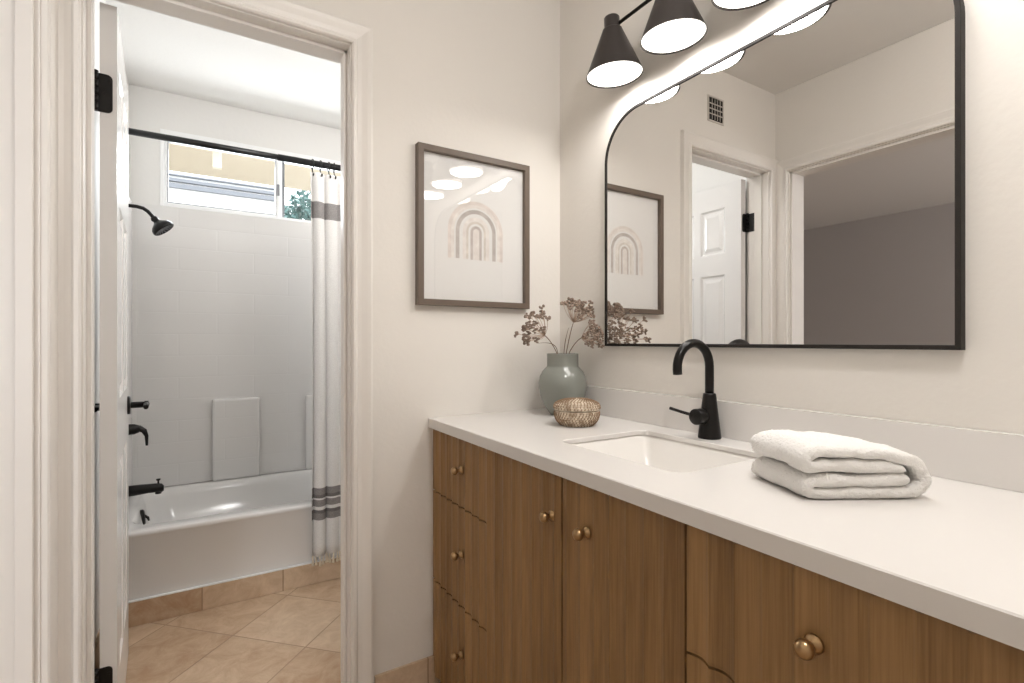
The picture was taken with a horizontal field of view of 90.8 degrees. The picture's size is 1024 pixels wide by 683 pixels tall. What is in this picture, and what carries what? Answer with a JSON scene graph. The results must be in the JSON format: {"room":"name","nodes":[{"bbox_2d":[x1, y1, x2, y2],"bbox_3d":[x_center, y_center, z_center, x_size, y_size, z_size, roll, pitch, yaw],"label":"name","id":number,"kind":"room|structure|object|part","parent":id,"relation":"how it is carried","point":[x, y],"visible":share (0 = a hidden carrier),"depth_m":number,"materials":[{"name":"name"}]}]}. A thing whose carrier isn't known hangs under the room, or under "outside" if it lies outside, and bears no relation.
{"room":"bathroom","nodes":[
{"label":"bathroom","id":0,"kind":"room"},
{"bbox_2d":[94,0,128,641],"bbox_3d":[-1.638,-0.092,1.956,0.108,2.465,1.690,0,0,-32],"label":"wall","id":1,"kind":"structure","parent":0,"point":[96,2],"depth_m":1.80,"materials":[{"name":"white paint"}]},
{"bbox_2d":[94,628,99,668],"bbox_3d":[-1.367,1.091,1.630,0.010,0.098,0.810,0,0,-32],"label":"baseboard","id":2,"kind":"structure","parent":1,"relation":"attached to","point":[97,640],"depth_m":1.75,"materials":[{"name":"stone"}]},
{"bbox_2d":[94,2,149,682],"bbox_3d":[-1.229,0.120,1.553,0.159,2.016,0.647,0,0,-32],"label":"door","id":3,"kind":"structure","parent":1,"relation":"in","point":[111,99],"depth_m":1.33,"materials":[{"name":"white paint"}]},
{"bbox_3d":[-1.387,0.225,1.703,0.048,0.026,0.114,0,0,-32],"label":"lever","id":4,"kind":"part","parent":3,"relation":"part of","materials":[{"name":"black metal"}]},
{"bbox_3d":[-1.351,0.225,1.782,0.009,0.064,0.064,0,0,-35],"label":"lever handle","id":5,"kind":"part","parent":3,"relation":"part of","materials":[{"name":"black metal"}]},
{"bbox_3d":[-1.301,0.225,1.765,0.056,0.026,0.113,0,0,-35],"label":"lever","id":6,"kind":"part","parent":3,"relation":"part of","materials":[{"name":"black metal"}]},
{"bbox_2d":[129,558,340,627],"bbox_3d":[-0.932,1.091,2.382,1.542,0.098,0.012,0,0,-32],"label":"baseboard","id":7,"kind":"structure","parent":1,"relation":"attached to","point":[142,612],"depth_m":2.19,"materials":[{"name":"tile"}]},
{"bbox_2d":[129,128,340,170],"bbox_3d":[-0.926,-0.835,2.373,1.540,0.048,0.048,0,0,-32],"label":"curtain rod","id":8,"kind":"object","parent":1,"relation":"attached to","point":[136,132],"visible":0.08,"depth_m":2.19,"materials":[{"name":"black metal"}]},
{"bbox_3d":[-1.316,-0.835,2.131,0.600,0.026,0.026,0,0,-32],"label":"rod","id":9,"kind":"part","parent":8,"relation":"part of","materials":[{"name":"black metal"}]},
{"bbox_2d":[106,0,340,129],"bbox_3d":[-1.563,-1.365,0.151,5.500,0.080,6.500,0,0,-32],"label":"ceiling","id":10,"kind":"structure","parent":0,"point":[162,52],"depth_m":2.46,"materials":[{"name":"white paint"}]},
{"bbox_2d":[129,84,340,204],"bbox_3d":[-1.349,-0.092,3.057,1.542,2.465,0.120,0,0,-32],"label":"wall","id":11,"kind":"structure","parent":0,"point":[151,110],"depth_m":2.76,"materials":[{"name":"white paint"}]},
{"bbox_2d":[160,129,340,222],"bbox_3d":[-1.386,-0.921,3.005,1.160,0.407,0.081,0,0,-32],"label":"window","id":12,"kind":"structure","parent":11,"relation":"in","point":[164,145],"depth_m":2.86,"materials":[{"name":"white plastic"}]},
{"bbox_3d":[-1.621,-0.911,2.852,0.563,0.359,0.030,0,0,-32],"label":"sash","id":13,"kind":"part","parent":12,"relation":"part of","materials":[{"name":"white plastic"}]},
{"bbox_3d":[-1.157,-0.911,3.171,0.561,0.359,0.038,0,0,-32],"label":"sash","id":14,"kind":"part","parent":12,"relation":"part of","materials":[{"name":"white plastic"}]},
{"bbox_2d":[98,577,440,682],"bbox_3d":[-1.563,1.180,0.151,5.500,0.080,6.500,0,0,-32],"label":"floor","id":15,"kind":"structure","parent":0,"point":[292,635],"depth_m":1.91,"materials":[{"name":"tile"}]},
{"bbox_2d":[129,469,340,602],"bbox_3d":[-1.121,0.903,2.691,1.540,0.277,0.739,0,0,-32],"label":"bathtub","id":16,"kind":"object","parent":15,"relation":"on","point":[207,533],"visible":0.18,"depth_m":2.26,"materials":[{"name":"white ceramic"}]},
{"bbox_2d":[140,509,149,524],"bbox_3d":[-1.710,0.818,2.352,0.038,0.073,0.072,0,0,-32],"label":"overflow plate","id":17,"kind":"object","parent":16,"relation":"attached to","point":[144,516],"visible":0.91,"depth_m":2.33,"materials":[{"name":"black metal"}]},
{"bbox_2d":[129,197,311,486],"bbox_3d":[-1.128,0.025,2.700,1.540,1.478,0.719,0,0,-32],"label":"shower surround","id":18,"kind":"object","parent":16,"relation":"on","point":[220,304],"visible":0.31,"depth_m":2.78,"materials":[{"name":"white plastic"}]},
{"bbox_3d":[-1.771,0.025,2.290,0.015,1.478,0.698,0,0,-32],"label":"panel","id":19,"kind":"part","parent":18,"relation":"part of","materials":[{"name":"white plastic"}]},
{"bbox_2d":[129,424,148,445],"bbox_3d":[-1.737,0.408,2.336,0.091,0.155,0.150,0,0,-32],"label":"shower valve","id":20,"kind":"object","parent":18,"relation":"attached to","point":[133,428],"visible":0.43,"depth_m":2.33,"materials":[{"name":"black metal"}]},
{"bbox_3d":[-1.724,0.437,2.344,0.061,0.096,0.028,0,0,-32],"label":"lever","id":21,"kind":"part","parent":20,"relation":"part of","materials":[{"name":"black metal"}]},
{"bbox_2d":[129,478,163,496],"bbox_3d":[-1.712,0.681,2.352,0.150,0.070,0.052,0,0,-32],"label":"tub spout","id":22,"kind":"object","parent":18,"relation":"attached to","point":[157,488],"visible":0.97,"depth_m":2.34,"materials":[{"name":"black metal"}]},
{"bbox_2d":[129,204,173,235],"bbox_3d":[-1.692,-0.576,2.356,0.189,0.158,0.097,0,0,-32],"label":"shower fixture","id":23,"kind":"object","parent":18,"relation":"attached to","point":[160,227],"visible":0.85,"depth_m":2.35,"materials":[{"name":"black metal"}]},
{"bbox_3d":[-1.725,-0.603,2.343,0.119,0.062,0.017,0,0,-32],"label":"shower arm","id":24,"kind":"part","parent":23,"relation":"part of","materials":[{"name":"black metal"}]},
{"bbox_2d":[433,429,1023,682],"bbox_3d":[0.348,0.713,1.155,0.560,0.855,1.529,0,0,-32],"label":"vanity cabinet","id":25,"kind":"object","parent":15,"relation":"on","point":[540,576],"visible":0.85,"depth_m":0.91,"materials":[{"name":"brown wood"}]},
{"bbox_3d":[-0.163,0.379,1.480,0.033,0.024,0.024,0,0,-32],"label":"knob","id":26,"kind":"part","parent":25,"relation":"part of","materials":[{"name":"gold metal"}]},
{"bbox_3d":[-0.163,0.628,1.480,0.033,0.024,0.024,0,0,-32],"label":"knob","id":27,"kind":"part","parent":25,"relation":"part of","materials":[{"name":"gold metal"}]},
{"bbox_3d":[-0.163,0.923,1.480,0.033,0.024,0.024,0,0,-32],"label":"knob","id":28,"kind":"part","parent":25,"relation":"part of","materials":[{"name":"gold metal"}]},
{"bbox_3d":[-0.160,0.636,1.518,0.023,0.288,0.371,0,0,-32],"label":"drawer","id":29,"kind":"part","parent":25,"relation":"part of","materials":[{"name":"brown wood"}]},
{"bbox_3d":[-0.160,0.939,1.518,0.023,0.309,0.371,0,0,-32],"label":"drawer","id":30,"kind":"part","parent":25,"relation":"part of","materials":[{"name":"brown wood"}]},
{"bbox_3d":[-0.160,0.389,1.518,0.023,0.199,0.371,0,0,-32],"label":"drawer","id":31,"kind":"part","parent":25,"relation":"part of","materials":[{"name":"brown wood"}]},
{"bbox_3d":[0.024,0.691,1.220,0.023,0.804,0.322,0,0,-32],"label":"door","id":32,"kind":"part","parent":25,"relation":"part of","materials":[{"name":"brown wood"}]},
{"bbox_3d":[0.074,0.380,1.096,0.033,0.024,0.024,0,0,-32],"label":"knob","id":33,"kind":"part","parent":25,"relation":"part of","materials":[{"name":"gold metal"}]},
{"bbox_3d":[0.136,0.380,0.997,0.033,0.024,0.024,0,0,-32],"label":"knob","id":34,"kind":"part","parent":25,"relation":"part of","materials":[{"name":"gold metal"}]},
{"bbox_3d":[0.196,0.691,0.942,0.023,0.804,0.324,0,0,-32],"label":"door","id":35,"kind":"part","parent":25,"relation":"part of","materials":[{"name":"brown wood"}]},
{"bbox_3d":[0.385,0.636,0.635,0.023,0.288,0.388,0,0,-32],"label":"drawer","id":36,"kind":"part","parent":25,"relation":"part of","materials":[{"name":"brown wood"}]},
{"bbox_2d":[428,408,1023,650],"bbox_3d":[0.359,0.268,1.155,0.543,0.031,1.539,0,0,-32],"label":"countertop","id":37,"kind":"structure","parent":25,"relation":"on","point":[952,552],"depth_m":0.73,"materials":[{"name":"white stone"}]},
{"bbox_2d":[538,353,586,414],"bbox_3d":[0.176,0.146,1.752,0.169,0.210,0.169,0,0,-32],"label":"vase","id":38,"kind":"object","parent":37,"relation":"on","point":[562,377],"visible":0.84,"depth_m":1.70,"materials":[{"name":"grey ceramic"}]},
{"bbox_2d":[514,304,556,353],"bbox_3d":[0.104,0.050,1.691,0.169,0.345,0.136,0,0,-32],"label":"dried flower","id":39,"kind":"object","parent":38,"relation":"in","point":[528,326],"visible":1,"depth_m":1.66,"materials":[{"name":"brown plant"}]},
{"bbox_2d":[560,297,594,353],"bbox_3d":[0.229,0.034,1.724,0.141,0.376,0.107,0,0,-17],"label":"dried flower","id":40,"kind":"object","parent":38,"relation":"in","point":[579,305],"visible":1,"depth_m":1.71,"materials":[{"name":"brown plant"}]},
{"bbox_2d":[569,319,604,353],"bbox_3d":[0.245,0.073,1.694,0.129,0.297,0.096,0,0,14],"label":"dried flower","id":41,"kind":"object","parent":38,"relation":"in","point":[592,330],"visible":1,"depth_m":1.68,"materials":[{"name":"brown plant"}]},
{"bbox_2d":[553,397,600,426],"bbox_3d":[0.196,0.211,1.527,0.146,0.081,0.146,0,0,-32],"label":"lidded basket","id":42,"kind":"object","parent":37,"relation":"on","point":[568,412],"visible":1,"depth_m":1.48,"materials":[{"name":"brown wicker"}]},
{"bbox_3d":[0.196,0.187,1.527,0.143,0.032,0.144,0,0,-32],"label":"basket lid","id":43,"kind":"part","parent":42,"relation":"part of","materials":[{"name":"brown wicker"}]},
{"bbox_2d":[572,435,756,472],"bbox_3d":[0.347,0.328,1.202,0.342,0.127,0.420,0,0,-32],"label":"sink","id":44,"kind":"object","parent":37,"relation":"in","point":[653,451],"visible":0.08,"depth_m":1.35,"materials":[{"name":"white ceramic"}]},
{"bbox_2d":[669,339,720,439],"bbox_3d":[0.475,0.122,1.296,0.128,0.259,0.130,0,0,13],"label":"faucet","id":45,"kind":"object","parent":37,"relation":"on","point":[706,417],"visible":1,"depth_m":1.30,"materials":[{"name":"black metal"}]},
{"bbox_3d":[0.449,0.186,1.341,0.009,0.019,0.071,0,0,-34],"label":"handle lever","id":46,"kind":"part","parent":45,"relation":"part of","materials":[{"name":"black metal"}]},
{"bbox_3d":[0.464,0.066,1.288,0.146,0.147,0.022,0,0,-32],"label":"spout","id":47,"kind":"part","parent":45,"relation":"part of","materials":[{"name":"black metal"}]},
{"bbox_2d":[750,430,931,498],"bbox_3d":[0.556,0.206,0.874,0.224,0.092,0.154,0,0,-2],"label":"folded towel","id":48,"kind":"object","parent":37,"relation":"on","point":[811,464],"visible":1,"depth_m":0.80,"materials":[{"name":"white fabric"}]},
{"bbox_3d":[0.365,0.379,0.625,0.033,0.024,0.024,0,0,-32],"label":"knob","id":49,"kind":"part","parent":25,"relation":"part of","materials":[{"name":"gold metal"}]},
{"bbox_3d":[0.385,0.389,0.635,0.023,0.199,0.388,0,0,-32],"label":"drawer","id":50,"kind":"part","parent":25,"relation":"part of","materials":[{"name":"brown wood"}]},
{"bbox_2d":[290,0,559,682],"bbox_3d":[-0.457,-0.092,1.625,1.770,2.465,0.115,0,0,-32],"label":"wall","id":51,"kind":"structure","parent":0,"point":[479,77],"depth_m":1.67,"materials":[{"name":"white paint"}]},
{"bbox_2d":[58,0,372,682],"bbox_3d":[-0.753,0.086,1.362,0.761,2.109,0.020,0,0,-32],"label":"trim","id":52,"kind":"structure","parent":51,"relation":"attached to","point":[360,36],"depth_m":1.35,"materials":[{"name":"white paint"}]},
{"bbox_2d":[81,0,350,682],"bbox_3d":[-0.788,0.111,1.419,0.660,2.058,0.116,0,0,-32],"label":"trim","id":53,"kind":"structure","parent":51,"relation":"attached to","point":[205,12],"depth_m":1.26,"materials":[{"name":"white paint"}]},
{"bbox_2d":[115,0,340,63],"bbox_3d":[-0.824,0.088,1.477,0.751,2.103,0.020,0,0,-32],"label":"trim","id":54,"kind":"structure","parent":51,"relation":"attached to","point":[115,0],"depth_m":1.47,"materials":[{"name":"white paint"}]},
{"bbox_2d":[374,655,438,682],"bbox_3d":[-0.336,1.090,1.626,0.213,0.100,0.010,0,0,-32],"label":"baseboard","id":55,"kind":"structure","parent":51,"relation":"attached to","point":[422,670],"depth_m":1.63,"materials":[{"name":"tile"}]},
{"bbox_2d":[415,142,529,308],"bbox_3d":[-0.125,-0.381,1.745,0.430,0.523,0.027,0,0,-32],"label":"framed print","id":56,"kind":"object","parent":51,"relation":"attached to","point":[472,211],"visible":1,"depth_m":1.74,"materials":[{"name":"white paper"}]},
{"bbox_2d":[560,0,1023,433],"bbox_3d":[1.048,-0.092,0.715,0.165,2.465,3.015,0,0,-32],"label":"wall","id":57,"kind":"structure","parent":0,"point":[980,386],"depth_m":1.11,"materials":[{"name":"white paint"}]},
{"bbox_2d":[586,0,768,88],"bbox_3d":[0.499,-0.915,1.266,0.188,0.209,0.852,0,0,-32],"label":"vanity light","id":58,"kind":"object","parent":57,"relation":"attached to","point":[672,26],"visible":1,"depth_m":1.40,"materials":[{"name":"black metal"}]},
{"bbox_2d":[587,61,641,86],"bbox_3d":[0.315,-0.820,1.551,0.166,0.014,0.166,0,0,-32],"label":"diffuser","id":59,"kind":"object","parent":58,"relation":"attached to","point":[600,73],"depth_m":1.54,"materials":[{"name":"white glass"}]},
{"bbox_3d":[0.315,-0.883,1.551,0.173,0.145,0.174,0,0,-32],"label":"lamp shade","id":60,"kind":"part","parent":58,"relation":"part of","materials":[{"name":"black metal"}]},
{"bbox_2d":[641,19,705,52],"bbox_3d":[0.434,-0.820,1.359,0.166,0.014,0.166,0,0,-32],"label":"diffuser","id":61,"kind":"object","parent":58,"relation":"attached to","point":[659,35],"depth_m":1.35,"materials":[{"name":"white glass"}]},
{"bbox_3d":[0.434,-0.883,1.359,0.173,0.145,0.174,0,0,-32],"label":"lamp shade","id":62,"kind":"part","parent":58,"relation":"part of","materials":[{"name":"black metal"}]},
{"bbox_2d":[713,0,763,7],"bbox_3d":[0.552,-0.820,1.166,0.166,0.014,0.166,0,0,-32],"label":"diffuser","id":63,"kind":"object","parent":58,"relation":"attached to","point":[717,3],"depth_m":1.23,"materials":[{"name":"white glass"}]},
{"bbox_3d":[0.552,-0.883,1.166,0.173,0.145,0.174,0,0,-32],"label":"lamp shade","id":64,"kind":"part","parent":58,"relation":"part of","materials":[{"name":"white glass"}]},
{"bbox_2d":[605,0,964,349],"bbox_3d":[0.568,-0.364,1.312,0.022,0.758,0.939,0,0,-32],"label":"wall mirror","id":65,"kind":"object","parent":57,"relation":"attached to","point":[803,186],"visible":1,"depth_m":1.15,"materials":[{"name":"black mirror"}]},
{"bbox_2d":[585,385,1023,492],"bbox_3d":[0.582,0.204,1.293,0.019,0.094,1.539,0,0,-32],"label":"backsplash","id":66,"kind":"structure","parent":57,"relation":"attached to","point":[995,459],"depth_m":1.03,"materials":[{"name":"white stone"}]},
{"bbox_3d":[-0.337,-0.093,-0.140,0.120,2.465,3.015,0,0,-32],"label":"wall","id":67,"kind":"structure","parent":0,"visible":0},
{"bbox_2d":[0,0,40,682],"bbox_3d":[-0.887,0.116,0.733,0.141,2.048,0.836,0,0,-32],"label":"trim","id":68,"kind":"structure","parent":67,"relation":"attached to","point":[20,20],"depth_m":1.09,"materials":[{"name":"white paint"}]},
{"bbox_2d":[41,0,57,682],"bbox_3d":[-0.820,0.092,0.775,0.020,2.097,0.933,0,0,-32],"label":"trim","id":69,"kind":"structure","parent":67,"relation":"attached to","point":[49,8],"depth_m":1.12,"materials":[{"name":"white paint"}]},
{"label":"outside","id":70,"kind":"structure","parent":0,"visible":0},
{"bbox_3d":[-4.564,1.230,7.389,16.000,0.020,10.630,0,0,-32],"label":"ground","id":71,"kind":"structure","parent":70,"visible":0},
{"bbox_2d":[169,172,274,213],"bbox_3d":[-6.370,-0.512,5.557,7.000,3.465,0.150,0,0,-32],"label":"patio cover","id":72,"kind":"object","parent":71,"relation":"on","point":[183,188],"depth_m":6.97,"materials":[{"name":"grey"}]},
{"bbox_2d":[285,190,310,220],"bbox_3d":[-3.225,-0.798,9.356,2.134,4.040,1.787,0,0,-32],"label":"tree","id":73,"kind":"object","parent":71,"relation":"on","point":[301,212],"visible":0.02,"depth_m":8.63,"materials":[{"name":"teal plant"}]},
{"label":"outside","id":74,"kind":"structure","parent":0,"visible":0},
{"bbox_2d":[169,143,340,190],"bbox_3d":[-1.456,-1.325,3.785,7.500,0.070,1.228,0,0,-32],"label":"roof eave","id":75,"kind":"object","parent":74,"point":[185,159],"visible":0.22,"depth_m":3.77,"materials":[{"name":"beige paint"}]},
{"bbox_2d":[212,150,221,169],"bbox_3d":[-1.828,-1.182,3.131,0.050,0.214,0.050,0,0,-32],"label":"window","id":76,"kind":"structure","parent":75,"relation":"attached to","point":[216,156],"depth_m":3.11,"materials":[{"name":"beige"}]},
{"bbox_3d":[-0.847,-0.811,2.410,0.010,0.089,0.068,0,0,-32],"label":"curtain ring","id":77,"kind":"object","parent":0,"visible":0},
{"bbox_2d":[310,172,340,565],"bbox_3d":[-0.755,0.127,2.436,0.406,1.823,0.051,0,0,-32],"label":"shower curtain","id":78,"kind":"object","parent":77,"relation":"hanging from","point":[325,190],"visible":0.32,"depth_m":2.36,"materials":[{"name":"fabric"}]}
]}

